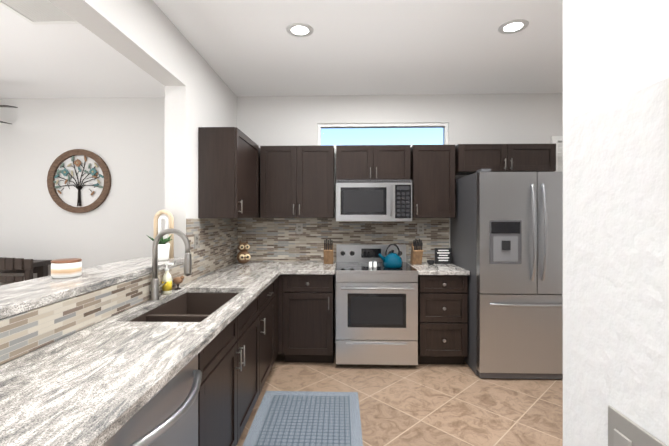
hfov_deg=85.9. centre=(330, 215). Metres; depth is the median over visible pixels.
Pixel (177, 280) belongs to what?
bird ornament
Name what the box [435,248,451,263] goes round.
sign
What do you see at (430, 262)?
bowl
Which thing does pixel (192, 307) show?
sink
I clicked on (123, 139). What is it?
wall
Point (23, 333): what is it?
backsplash
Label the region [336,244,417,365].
range
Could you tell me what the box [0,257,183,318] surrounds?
countertop
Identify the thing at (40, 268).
dining table
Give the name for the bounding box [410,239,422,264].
knife block
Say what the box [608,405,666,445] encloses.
switch plate
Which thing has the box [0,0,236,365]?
wall
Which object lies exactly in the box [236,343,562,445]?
floor
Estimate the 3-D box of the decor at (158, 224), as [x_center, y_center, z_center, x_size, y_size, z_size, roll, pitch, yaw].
[-1.218,0.133,2.629,0.148,0.354,0.032,0,0,2]
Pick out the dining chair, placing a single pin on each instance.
(6, 263)
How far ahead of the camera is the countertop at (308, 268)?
3.45 m
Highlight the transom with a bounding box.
[318,123,447,147]
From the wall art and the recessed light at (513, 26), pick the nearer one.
the recessed light at (513, 26)
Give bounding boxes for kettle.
[378,244,402,268]
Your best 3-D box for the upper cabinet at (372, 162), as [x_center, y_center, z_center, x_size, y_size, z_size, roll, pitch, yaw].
[0.440,-0.543,3.784,0.753,0.355,0.352,0,0,2]
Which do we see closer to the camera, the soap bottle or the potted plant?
the soap bottle
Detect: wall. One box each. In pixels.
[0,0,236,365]
[0,93,562,342]
[563,0,668,445]
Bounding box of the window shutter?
[551,136,562,171]
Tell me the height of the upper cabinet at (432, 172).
0.740 m
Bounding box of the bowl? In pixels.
[427,260,434,264]
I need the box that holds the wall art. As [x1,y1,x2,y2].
[47,149,110,212]
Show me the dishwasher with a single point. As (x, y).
(166, 414)
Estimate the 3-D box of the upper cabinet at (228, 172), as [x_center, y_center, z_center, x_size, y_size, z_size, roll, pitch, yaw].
[-0.878,-0.350,3.456,0.352,0.740,1.086,0,0,2]
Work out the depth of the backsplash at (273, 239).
3.97 m
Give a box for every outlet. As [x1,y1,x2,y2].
[194,234,198,248]
[296,223,302,233]
[417,223,423,233]
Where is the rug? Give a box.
[243,391,362,445]
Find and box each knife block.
[324,239,333,263]
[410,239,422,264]
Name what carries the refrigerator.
on the floor
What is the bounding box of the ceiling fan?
[0,105,17,123]
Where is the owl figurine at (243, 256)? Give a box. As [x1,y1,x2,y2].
[237,240,250,263]
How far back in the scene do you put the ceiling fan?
3.45 m
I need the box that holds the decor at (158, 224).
[154,210,173,258]
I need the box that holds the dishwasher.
[103,354,201,445]
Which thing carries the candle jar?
on the countertop at (23, 296)
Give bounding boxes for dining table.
[0,260,51,277]
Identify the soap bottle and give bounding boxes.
[162,263,173,294]
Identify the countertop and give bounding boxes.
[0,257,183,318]
[0,261,287,445]
[284,262,335,274]
[407,262,469,274]
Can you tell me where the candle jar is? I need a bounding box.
[51,258,81,278]
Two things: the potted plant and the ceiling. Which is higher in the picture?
the ceiling
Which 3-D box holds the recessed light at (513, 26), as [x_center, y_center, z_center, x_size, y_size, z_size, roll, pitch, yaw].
[1.286,-1.327,2.528,0.196,0.004,0.196,0,0,2]
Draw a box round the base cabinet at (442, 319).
[417,275,467,364]
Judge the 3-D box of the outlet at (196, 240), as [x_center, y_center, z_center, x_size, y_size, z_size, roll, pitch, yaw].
[-1.063,0.200,2.859,0.008,0.114,0.070,0,0,2]
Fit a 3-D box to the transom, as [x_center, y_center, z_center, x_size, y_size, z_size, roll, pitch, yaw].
[0.580,-0.888,4.019,1.440,0.275,0.080,0,0,2]
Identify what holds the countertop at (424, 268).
on the base cabinet at (442, 319)
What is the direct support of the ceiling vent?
in the ceiling
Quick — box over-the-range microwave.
[336,180,411,220]
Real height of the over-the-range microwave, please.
0.412 m
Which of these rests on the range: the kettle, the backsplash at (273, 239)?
the kettle
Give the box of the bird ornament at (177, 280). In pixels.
[173,276,183,289]
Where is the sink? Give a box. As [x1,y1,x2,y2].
[128,293,237,321]
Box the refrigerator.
[450,169,562,378]
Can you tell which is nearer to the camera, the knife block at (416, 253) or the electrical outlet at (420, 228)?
the knife block at (416, 253)
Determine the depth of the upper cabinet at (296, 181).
3.67 m
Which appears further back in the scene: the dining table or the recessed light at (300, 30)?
the dining table
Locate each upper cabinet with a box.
[198,127,259,217]
[260,145,333,217]
[336,145,409,179]
[410,145,454,217]
[455,144,555,174]
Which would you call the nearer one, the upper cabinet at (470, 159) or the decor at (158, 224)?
the decor at (158, 224)
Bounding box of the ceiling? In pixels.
[0,0,562,98]
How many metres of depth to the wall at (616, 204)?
0.59 m
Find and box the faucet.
[150,228,191,300]
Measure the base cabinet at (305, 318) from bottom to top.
0.865 m
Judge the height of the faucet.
0.430 m
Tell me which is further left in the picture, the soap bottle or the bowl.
the soap bottle
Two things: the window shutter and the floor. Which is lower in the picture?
the floor
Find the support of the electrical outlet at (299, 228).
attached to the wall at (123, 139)
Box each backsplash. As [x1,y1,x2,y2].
[0,218,237,364]
[238,218,448,261]
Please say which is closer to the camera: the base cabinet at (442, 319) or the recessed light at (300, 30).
the recessed light at (300, 30)
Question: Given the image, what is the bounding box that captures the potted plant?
[148,235,172,260]
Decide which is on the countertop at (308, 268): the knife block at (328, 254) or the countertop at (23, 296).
the knife block at (328, 254)
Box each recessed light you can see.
[286,23,313,36]
[498,19,528,33]
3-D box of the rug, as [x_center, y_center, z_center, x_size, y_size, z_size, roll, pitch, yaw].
[-0.177,1.406,1.912,0.735,0.008,1.920,0,0,2]
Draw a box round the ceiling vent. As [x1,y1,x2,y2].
[0,0,79,24]
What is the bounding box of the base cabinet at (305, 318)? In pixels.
[278,274,333,362]
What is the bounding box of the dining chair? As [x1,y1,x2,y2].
[0,257,32,282]
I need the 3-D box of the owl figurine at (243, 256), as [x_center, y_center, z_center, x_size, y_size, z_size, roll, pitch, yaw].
[-0.913,0.380,3.796,0.156,0.250,0.152,0,0,2]

